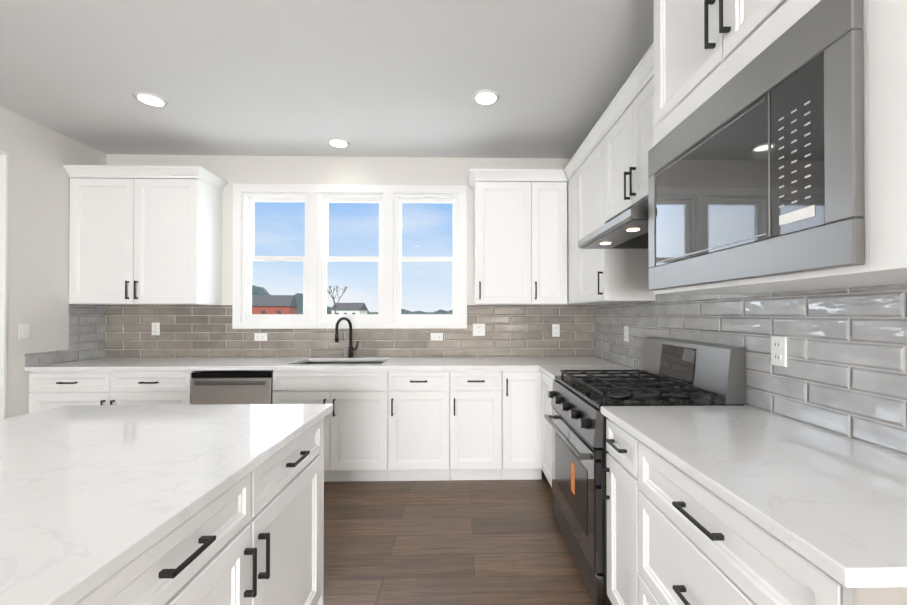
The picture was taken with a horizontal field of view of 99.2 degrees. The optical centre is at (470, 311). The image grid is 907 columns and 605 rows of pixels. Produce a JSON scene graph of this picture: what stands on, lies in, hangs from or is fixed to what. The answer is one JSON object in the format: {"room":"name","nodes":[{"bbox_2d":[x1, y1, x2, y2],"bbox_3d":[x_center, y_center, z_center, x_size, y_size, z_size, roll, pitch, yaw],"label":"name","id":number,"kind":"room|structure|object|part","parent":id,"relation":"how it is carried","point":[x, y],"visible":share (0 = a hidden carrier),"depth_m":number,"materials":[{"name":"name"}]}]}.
{"room":"kitchen","nodes":[
{"label":"kitchen","id":0,"kind":"room"},
{"bbox_2d":[0,106,106,418],"bbox_3d":[-3.275,-0.079,-0.497,0.120,2.760,7.980,0,0,-1],"label":"wall","id":1,"kind":"structure","parent":0,"point":[40,155],"depth_m":2.92,"materials":[{"name":"white paint"}]},
{"bbox_2d":[0,150,8,419],"bbox_3d":[-3.297,0.083,0.473,0.130,2.452,4.522,0,0,-1],"label":"trim","id":2,"kind":"structure","parent":1,"relation":"attached to","point":[4,160],"depth_m":2.72,"materials":[{"name":"white"}]},
{"bbox_2d":[18,323,29,338],"bbox_3d":[-3.287,0.145,2.842,0.012,0.115,0.070,0,0,-1],"label":"light switch","id":3,"kind":"object","parent":1,"relation":"attached to","point":[24,331],"visible":1,"depth_m":2.84,"materials":[{"name":"white plastic"}]},
{"bbox_2d":[24,304,105,366],"bbox_3d":[-3.296,0.176,3.165,0.008,0.474,0.636,0,0,-1],"label":"backsplash","id":4,"kind":"structure","parent":1,"relation":"attached to","point":[86,332],"depth_m":3.26,"materials":[{"name":"tile"}]},
{"bbox_2d":[0,0,653,158],"bbox_3d":[-2.940,-1.483,-0.479,8.670,0.050,8.280,0,0,-1],"label":"ceiling","id":5,"kind":"structure","parent":0,"point":[386,78],"depth_m":2.32,"materials":[{"name":"white paint"}]},
{"bbox_2d":[133,91,167,106],"bbox_3d":[-2.162,-1.431,2.607,0.182,0.009,0.182,0,0,-1],"label":"recessed light","id":6,"kind":"object","parent":5,"relation":"in","point":[150,99],"visible":1,"depth_m":2.59,"materials":[{"name":"white plastic"}]},
{"bbox_2d":[327,138,349,147],"bbox_3d":[-1.119,-1.427,3.264,0.182,0.009,0.182,0,0,-1],"label":"recessed light","id":7,"kind":"object","parent":5,"relation":"in","point":[339,142],"visible":1,"depth_m":3.24,"materials":[{"name":"white plastic"}]},
{"bbox_2d":[473,89,499,104],"bbox_3d":[0.105,-1.431,2.583,0.182,0.009,0.182,0,0,-1],"label":"recessed light","id":8,"kind":"object","parent":5,"relation":"in","point":[485,97],"visible":1,"depth_m":2.57,"materials":[{"name":"white plastic"}]},
{"bbox_2d":[106,154,570,328],"bbox_3d":[-3.035,-0.049,3.575,8.670,2.760,0.150,0,0,-1],"label":"wall","id":9,"kind":"structure","parent":0,"point":[231,170],"depth_m":3.55,"materials":[{"name":"white paint"}]},
{"bbox_2d":[63,165,227,304],"bbox_3d":[-2.758,-0.624,3.318,1.088,1.125,0.380,0,0,-1],"label":"upper cabinet","id":10,"kind":"object","parent":9,"relation":"attached to","point":[145,235],"visible":1,"depth_m":3.19,"materials":[{"name":"white wood"}]},
{"bbox_2d":[105,305,592,357],"bbox_3d":[-1.082,0.179,3.539,4.451,0.474,0.008,0,0,-1],"label":"backsplash","id":11,"kind":"structure","parent":9,"relation":"attached to","point":[209,331],"depth_m":3.53,"materials":[{"name":"tile"}]},
{"bbox_2d":[152,323,159,334],"bbox_3d":[-2.853,0.157,3.490,0.070,0.115,0.009,0,0,-1],"label":"electrical outlet","id":12,"kind":"object","parent":11,"relation":"attached to","point":[155,328],"visible":1,"depth_m":3.49,"materials":[{"name":"white plastic"}]},
{"bbox_2d":[254,333,266,340],"bbox_3d":[-1.912,0.232,3.511,0.115,0.070,0.009,0,0,-1],"label":"electrical outlet","id":13,"kind":"object","parent":11,"relation":"attached to","point":[260,336],"visible":1,"depth_m":3.51,"materials":[{"name":"white plastic"}]},
{"bbox_2d":[431,333,442,340],"bbox_3d":[-0.310,0.233,3.549,0.115,0.070,0.009,0,0,-1],"label":"electrical outlet","id":14,"kind":"object","parent":11,"relation":"attached to","point":[436,336],"visible":1,"depth_m":3.55,"materials":[{"name":"white plastic"}]},
{"bbox_2d":[473,323,484,335],"bbox_3d":[0.079,0.168,3.558,0.115,0.115,0.009,0,0,-1],"label":"electrical outlet","id":15,"kind":"object","parent":11,"relation":"attached to","point":[478,329],"visible":1,"depth_m":3.56,"materials":[{"name":"white plastic"}]},
{"bbox_2d":[552,324,559,336],"bbox_3d":[0.793,0.176,3.575,0.070,0.115,0.009,0,0,-1],"label":"electrical outlet","id":16,"kind":"object","parent":11,"relation":"attached to","point":[555,330],"visible":1,"depth_m":3.57,"materials":[{"name":"white plastic"}]},
{"bbox_2d":[232,184,466,328],"bbox_3d":[-1.100,-0.504,3.612,2.130,1.320,0.168,0,0,-1],"label":"kitchen window","id":17,"kind":"structure","parent":9,"relation":"in","point":[316,199],"depth_m":3.55,"materials":[{"name":"white"}]},
{"bbox_2d":[469,168,566,304],"bbox_3d":[0.405,-0.623,3.392,0.829,1.125,0.380,0,0,-1],"label":"upper cabinet","id":18,"kind":"object","parent":9,"relation":"attached to","point":[520,236],"visible":1,"depth_m":3.26,"materials":[{"name":"white wood"}]},
{"bbox_2d":[324,470,594,604],"bbox_3d":[-2.940,1.327,-0.499,8.670,0.050,8.280,0,0,-1],"label":"floor","id":19,"kind":"structure","parent":0,"point":[471,542],"depth_m":2.18,"materials":[{"name":"brown wood"}]},
{"bbox_2d":[29,371,195,412],"bbox_3d":[-2.705,0.886,3.188,1.187,0.884,0.620,0,0,-1],"label":"base cabinet","id":20,"kind":"object","parent":19,"relation":"on","point":[48,389],"depth_m":2.88,"materials":[{"name":"white wood"}]},
{"bbox_2d":[25,356,618,370],"bbox_3d":[-1.071,0.428,3.219,4.458,0.030,0.644,0,0,-1],"label":"countertop","id":21,"kind":"structure","parent":20,"relation":"on","point":[289,363],"depth_m":3.06,"materials":[{"name":"stone"}]},
{"bbox_2d":[302,362,382,363],"bbox_3d":[-1.076,0.536,3.226,0.728,0.184,0.408,0,0,-1],"label":"sink basin","id":22,"kind":"object","parent":21,"relation":"in","point":[342,363],"depth_m":3.42,"materials":[{"name":"silver metal"}]},
{"bbox_2d":[335,317,358,357],"bbox_3d":[-1.089,0.231,3.406,0.169,0.368,0.193,0,0,-1],"label":"faucet","id":23,"kind":"object","parent":21,"relation":"on","point":[351,349],"visible":1,"depth_m":3.46,"materials":[{"name":"black metal"}]},
{"bbox_2d":[74,418,323,604],"bbox_3d":[-1.015,0.871,1.084,0.802,0.884,1.111,0,0,-1],"label":"base cabinet","id":24,"kind":"object","parent":19,"relation":"on","point":[255,536],"visible":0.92,"depth_m":1.05,"materials":[{"name":"white wood"}]},
{"bbox_2d":[0,404,332,604],"bbox_3d":[-1.143,0.409,0.530,1.144,0.030,2.280,0,0,-1],"label":"countertop","id":25,"kind":"structure","parent":24,"relation":"on","point":[92,497],"depth_m":0.93,"materials":[{"name":"stone"}]},
{"bbox_2d":[191,370,272,404],"bbox_3d":[-1.807,0.893,3.182,0.598,0.870,0.616,0,0,-1],"label":"dishwasher","id":26,"kind":"object","parent":19,"relation":"on","point":[233,387],"visible":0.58,"depth_m":2.90,"materials":[{"name":"silver metal"}]},
{"bbox_2d":[381,370,452,480],"bbox_3d":[-0.410,0.886,3.242,0.489,0.884,0.620,0,0,-1],"label":"base cabinet","id":27,"kind":"object","parent":19,"relation":"on","point":[408,425],"depth_m":2.94,"materials":[{"name":"white wood"}]},
{"bbox_2d":[453,370,504,479],"bbox_3d":[0.034,0.887,3.253,0.401,0.884,0.620,0,0,-1],"label":"base cabinet","id":28,"kind":"object","parent":19,"relation":"on","point":[478,395],"depth_m":2.95,"materials":[{"name":"white wood"}]},
{"bbox_2d":[505,369,541,479],"bbox_3d":[0.396,0.887,3.261,0.322,0.884,0.620,0,0,-1],"label":"base cabinet","id":29,"kind":"object","parent":19,"relation":"on","point":[523,388],"depth_m":2.96,"materials":[{"name":"white wood"}]},
{"bbox_2d":[542,372,552,487],"bbox_3d":[0.845,0.883,2.703,0.650,0.884,0.513,0,0,-1],"label":"base cabinet","id":30,"kind":"object","parent":19,"relation":"on","point":[547,383],"visible":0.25,"depth_m":2.80,"materials":[{"name":"white wood"}]},
{"bbox_2d":[539,365,637,379],"bbox_3d":[0.849,0.424,2.695,0.644,0.030,0.492,0,0,-1],"label":"countertop","id":31,"kind":"structure","parent":30,"relation":"on","point":[552,372],"depth_m":2.78,"materials":[{"name":"stone"}]},
{"bbox_2d":[544,336,745,604],"bbox_3d":[0.818,0.737,2.044,0.710,1.165,0.796,0,0,-1],"label":"range","id":32,"kind":"object","parent":19,"relation":"on","point":[675,372],"visible":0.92,"depth_m":1.83,"materials":[{"name":"silver metal"}]},
{"bbox_2d":[602,418,906,604],"bbox_3d":[0.882,0.871,1.120,0.650,0.884,1.041,0,0,-1],"label":"base cabinet","id":33,"kind":"object","parent":19,"relation":"on","point":[676,535],"depth_m":1.05,"materials":[{"name":"white wood"}]},
{"bbox_2d":[601,406,906,587],"bbox_3d":[0.886,0.413,1.121,0.644,0.030,1.048,0,0,-1],"label":"countertop","id":34,"kind":"structure","parent":33,"relation":"on","point":[832,505],"depth_m":0.92,"materials":[{"name":"stone"}]},
{"bbox_3d":[0.908,0.868,0.613,0.620,0.884,0.025,0,0,-1],"label":"right base cabinet end panel","id":35,"kind":"part","parent":33,"relation":"part of","materials":[{"name":"white wood"}]},
{"bbox_2d":[604,284,897,405],"bbox_3d":[1.321,-0.078,-0.464,0.150,2.760,8.130,0,0,-1],"label":"wall","id":36,"kind":"structure","parent":0,"point":[793,291],"depth_m":1.43,"materials":[{"name":"white paint"}]},
{"bbox_2d":[564,124,655,304],"bbox_3d":[0.973,-0.626,3.017,0.380,1.125,1.158,0,0,-1],"label":"upper cabinet","id":37,"kind":"object","parent":36,"relation":"attached to","point":[604,276],"visible":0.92,"depth_m":2.65,"materials":[{"name":"white wood"}]},
{"bbox_2d":[596,42,653,222],"bbox_3d":[0.995,-0.878,2.040,0.380,0.635,0.799,0,0,-1],"label":"upper cabinet","id":38,"kind":"object","parent":36,"relation":"attached to","point":[625,123],"visible":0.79,"depth_m":2.05,"materials":[{"name":"white wood"}]},
{"bbox_2d":[578,199,647,248],"bbox_3d":[0.935,-0.476,2.054,0.500,0.166,0.758,0,0,-1],"label":"range hood","id":39,"kind":"object","parent":38,"relation":"attached to","point":[627,229],"visible":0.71,"depth_m":1.98,"materials":[{"name":"silver metal"}]},
{"bbox_2d":[593,284,906,455],"bbox_3d":[1.186,0.002,1.903,0.008,0.804,3.372,0,0,-1],"label":"backsplash","id":40,"kind":"structure","parent":36,"relation":"attached to","point":[844,372],"depth_m":1.36,"materials":[{"name":"tile"}]},
{"bbox_2d":[624,326,628,341],"bbox_3d":[1.155,0.166,2.866,0.009,0.115,0.070,0,0,-1],"label":"electrical outlet","id":41,"kind":"object","parent":40,"relation":"attached to","point":[626,334],"visible":1,"depth_m":2.85,"materials":[{"name":"white plastic"}]},
{"bbox_2d":[771,336,786,366],"bbox_3d":[1.187,0.153,1.488,0.009,0.115,0.070,0,0,-1],"label":"electrical outlet","id":42,"kind":"object","parent":40,"relation":"attached to","point":[778,350],"visible":1,"depth_m":1.48,"materials":[{"name":"white plastic"}]},
{"bbox_2d":[653,0,906,293],"bbox_3d":[0.972,-0.753,1.118,0.470,1.353,1.140,0,0,-1],"label":"upper cabinet","id":43,"kind":"object","parent":36,"relation":"attached to","point":[704,50],"visible":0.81,"depth_m":0.99,"materials":[{"name":"white wood"}]},
{"bbox_2d":[648,0,864,290],"bbox_3d":[0.967,-0.386,1.205,0.416,0.590,0.852,0,0,-1],"label":"microwave","id":44,"kind":"object","parent":43,"relation":"in","point":[756,167],"visible":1,"depth_m":0.97,"materials":[{"name":"silver metal"}]},
{"label":"outside","id":45,"kind":"structure","parent":0,"visible":0},
{"bbox_3d":[-3.911,3.178,169.826,300.000,0.100,460.000,0,0,-1],"label":"ground","id":46,"kind":"structure","parent":45,"visible":0},
{"bbox_2d":[252,295,297,313],"bbox_3d":[-49.143,-0.720,93.772,11.600,6.600,8.600,0,0,-13],"label":"house","id":47,"kind":"structure","parent":46,"relation":"on","point":[263,304],"depth_m":91.12,"materials":[{"name":"red"}]},
{"bbox_2d":[327,285,346,313],"bbox_3d":[-27.875,-1.529,80.372,4.918,8.025,3.645,0,0,-1],"label":"tree","id":48,"kind":"object","parent":46,"relation":"on","point":[329,292],"depth_m":79.93,"materials":[{"name":"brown plant"}]},
{"bbox_2d":[331,303,367,313],"bbox_3d":[-38.848,-0.027,124.017,9.600,5.650,7.600,0,0,4],"label":"house","id":49,"kind":"structure","parent":46,"relation":"on","point":[356,308],"depth_m":121.43,"materials":[{"name":"white"}]},
{"bbox_2d":[252,285,451,313],"bbox_3d":[-3.466,-4.695,150.887,440.000,15.572,2.000,0,0,-1],"label":"trees","id":50,"kind":"object","parent":46,"relation":"on","point":[256,290],"depth_m":148.45,"materials":[{"name":"plant"}]}
]}

